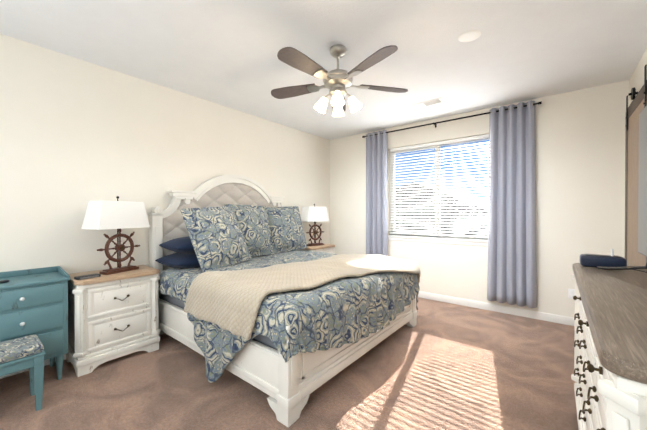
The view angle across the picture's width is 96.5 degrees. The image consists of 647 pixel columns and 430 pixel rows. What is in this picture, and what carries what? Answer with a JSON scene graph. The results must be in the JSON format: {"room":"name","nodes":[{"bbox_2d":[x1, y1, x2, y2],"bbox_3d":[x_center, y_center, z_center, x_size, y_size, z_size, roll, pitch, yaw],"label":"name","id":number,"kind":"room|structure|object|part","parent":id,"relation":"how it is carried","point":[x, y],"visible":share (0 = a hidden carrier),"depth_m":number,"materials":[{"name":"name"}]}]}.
{"room":"bedroom","nodes":[
{"label":"bedroom","id":0,"kind":"room"},
{"bbox_2d":[0,34,329,273],"bbox_3d":[-1.612,-0.077,3.595,0.150,2.740,5.650,0,0,39],"label":"wall","id":1,"kind":"structure","parent":0,"point":[77,135],"depth_m":2.81,"materials":[{"name":"paint"}]},
{"bbox_2d":[0,354,65,378],"bbox_3d":[-1.552,1.246,3.548,0.014,0.095,5.340,0,0,39],"label":"baseboard","id":2,"kind":"structure","parent":1,"relation":"attached to","point":[46,362],"depth_m":2.40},
{"bbox_2d":[0,297,578,429],"bbox_3d":[0.015,1.351,2.285,4.540,0.100,5.840,0,0,39],"label":"floor","id":3,"kind":"structure","parent":0,"point":[440,365],"depth_m":2.15,"materials":[{"name":"carpet"}]},
{"bbox_2d":[0,335,44,410],"bbox_3d":[-2.205,1.087,1.768,0.310,0.435,0.690,0,0,39],"label":"bench","id":4,"kind":"object","parent":3,"relation":"on","point":[21,353],"visible":1,"depth_m":1.91,"materials":[{"name":"teal wood"}]},
{"bbox_2d":[0,266,69,379],"bbox_3d":[-2.395,0.877,2.125,0.444,0.850,0.744,0,0,39],"label":"desk","id":5,"kind":"object","parent":3,"relation":"on","point":[34,301],"visible":0.75,"depth_m":2.19,"materials":[{"name":"teal wood"}]},
{"bbox_2d":[66,265,159,376],"bbox_3d":[-1.939,0.914,2.676,0.462,0.770,0.657,0,0,39],"label":"nightstand","id":6,"kind":"object","parent":3,"relation":"on","point":[113,316],"visible":0.92,"depth_m":2.51,"materials":[{"name":"white wood"}]},
{"bbox_2d":[74,273,100,279],"bbox_3d":[-1.984,0.519,2.427,0.078,0.022,0.160,0,0,31],"label":"clock","id":7,"kind":"object","parent":6,"relation":"on","point":[88,276],"visible":1,"depth_m":2.40,"materials":[{"name":"black plastic"}]},
{"bbox_2d":[81,196,149,274],"bbox_3d":[-1.925,0.176,2.701,0.235,0.704,0.470,0,0,21],"label":"lamp","id":8,"kind":"object","parent":6,"relation":"on","point":[104,214],"visible":1,"depth_m":2.62,"materials":[{"name":"white fabric"}]},
{"bbox_2d":[148,174,420,426],"bbox_3d":[-0.361,0.381,3.227,2.243,1.830,2.319,0,0,39],"label":"bed","id":9,"kind":"object","parent":3,"relation":"on","point":[251,292],"visible":1,"depth_m":2.50,"materials":[{"name":"fabric"}]},
{"bbox_2d":[158,250,419,382],"bbox_3d":[-0.230,0.892,3.115,1.901,0.727,2.293,0,0,39],"label":"comforter","id":10,"kind":"object","parent":9,"relation":"on","point":[310,329],"depth_m":2.21,"materials":[{"name":"blue fabric"}]},
{"bbox_2d":[184,254,420,339],"bbox_3d":[0.024,0.734,2.917,1.221,0.491,2.326,0,0,39],"label":"throw","id":11,"kind":"object","parent":9,"relation":"on","point":[329,296],"depth_m":2.24,"materials":[{"name":"beige fabric"}]},
{"bbox_2d":[301,244,334,253],"bbox_3d":[-0.150,0.900,4.895,0.462,0.770,0.657,0,0,39],"label":"nightstand","id":12,"kind":"object","parent":3,"relation":"on","point":[327,248],"visible":0.23,"depth_m":4.74,"materials":[{"name":"white wood"}]},
{"bbox_2d":[300,204,328,245],"bbox_3d":[-0.154,0.162,4.899,0.470,0.704,0.235,0,0,-41],"label":"lamp","id":13,"kind":"object","parent":12,"relation":"on","point":[314,214],"visible":1,"depth_m":4.82,"materials":[{"name":"white fabric"}]},
{"bbox_2d":[571,263,646,429],"bbox_3d":[1.399,0.822,1.210,0.501,0.972,1.731,0,0,39],"label":"dresser","id":14,"kind":"object","parent":3,"relation":"on","point":[609,376],"visible":1,"depth_m":0.99,"materials":[{"name":"white wood"}]},
{"bbox_2d":[579,249,646,272],"bbox_3d":[1.795,0.272,1.761,0.341,0.118,0.215,0,0,39],"label":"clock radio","id":15,"kind":"object","parent":14,"relation":"on","point":[595,260],"visible":0.85,"depth_m":1.80,"materials":[{"name":"blue plastic"}]},
{"bbox_2d":[597,105,646,269],"bbox_3d":[1.412,-0.136,1.188,0.310,0.942,1.460,0,0,39],"label":"tv","id":16,"kind":"object","parent":14,"relation":"on","point":[642,215],"visible":1,"depth_m":1.64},
{"bbox_2d":[0,0,646,139],"bbox_3d":[0.015,-1.488,2.267,4.540,0.100,5.840,0,0,39],"label":"ceiling","id":17,"kind":"structure","parent":0,"point":[223,52],"depth_m":2.46,"materials":[{"name":"white paint"}]},
{"bbox_2d":[271,44,407,116],"bbox_3d":[0.089,-1.165,2.462,1.272,0.550,1.223,0,0,39],"label":"ceiling fan","id":18,"kind":"object","parent":17,"relation":"hanging from","point":[337,82],"visible":1,"depth_m":2.42,"materials":[{"name":"brown wood"}]},
{"bbox_2d":[413,97,444,107],"bbox_3d":[1.353,-1.440,3.719,0.360,0.016,0.160,0,0,39],"label":"ceiling vent","id":19,"kind":"object","parent":17,"relation":"in","point":[429,102],"visible":1,"depth_m":3.69,"materials":[{"name":"white metal"}]},
{"bbox_2d":[458,30,480,41],"bbox_3d":[1.176,-1.437,2.321,0.164,0.004,0.164,0,0,39],"label":"recessed light","id":20,"kind":"object","parent":17,"relation":"in","point":[470,35],"visible":1,"depth_m":2.31,"materials":[{"name":"white plastic"}]},
{"bbox_2d":[330,80,628,317],"bbox_3d":[1.742,-0.082,4.416,4.040,2.740,0.160,0,0,39],"label":"wall","id":21,"kind":"structure","parent":0,"point":[580,170],"depth_m":3.50,"materials":[{"name":"paint"}]},
{"bbox_2d":[388,138,488,245],"bbox_3d":[1.724,-0.344,4.393,1.600,1.535,0.165,0,0,39],"label":"window","id":22,"kind":"structure","parent":21,"relation":"in","point":[445,240],"depth_m":4.43,"materials":[{"name":"plastic"}]},
{"bbox_2d":[389,134,488,237],"bbox_3d":[1.714,-0.396,4.380,1.530,1.421,0.072,0,0,39],"label":"window blinds","id":23,"kind":"object","parent":22,"relation":"attached to","point":[445,142],"visible":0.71,"depth_m":4.33,"materials":[{"name":"plastic"}]},
{"bbox_2d":[362,100,541,307],"bbox_3d":[1.670,-0.136,4.279,2.490,2.530,0.141,0,0,39],"label":"curtains","id":24,"kind":"object","parent":21,"relation":"hanging from","point":[512,272],"visible":0.94,"depth_m":3.71,"materials":[{"name":"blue fabric"}]},
{"bbox_3d":[1.679,-1.351,4.283,2.490,0.070,0.112,0,0,39],"label":"rod","id":25,"kind":"part","parent":24,"relation":"part of","materials":[{"name":"black metal"}]},
{"bbox_2d":[418,291,574,325],"bbox_3d":[1.691,1.241,4.354,3.990,0.095,0.014,0,0,39],"label":"baseboard","id":26,"kind":"structure","parent":21,"relation":"attached to","point":[554,318],"depth_m":3.80,"materials":[{"name":"white wood"}]},
{"bbox_2d":[568,289,574,298],"bbox_3d":[2.910,0.925,3.371,0.075,0.115,0.010,0,0,39],"label":"electrical outlet","id":27,"kind":"object","parent":21,"relation":"attached to","point":[571,293],"visible":0.83,"depth_m":3.37,"materials":[{"name":"white plastic"}]},
{"bbox_2d":[629,49,646,104],"bbox_3d":[1.649,-0.060,0.965,0.150,2.740,5.650,0,0,39],"label":"wall","id":28,"kind":"structure","parent":0,"point":[636,80],"depth_m":2.73,"materials":[{"name":"paint"}]},
{"bbox_2d":[625,64,646,265],"bbox_3d":[2.435,0.041,2.130,0.088,2.482,2.250,0,0,39],"label":"barn door","id":29,"kind":"structure","parent":28,"relation":"in","point":[634,109],"depth_m":2.58,"materials":[{"name":"brown wood"}]},
{"label":"outside","id":30,"kind":"structure","parent":0,"visible":0},
{"bbox_2d":[395,182,487,235],"bbox_3d":[6.538,1.605,16.078,9.200,6.220,14.000,0,0,39],"label":"house","id":31,"kind":"structure","parent":30,"point":[440,210],"depth_m":10.36,"materials":[{"name":"paint"}]}
]}

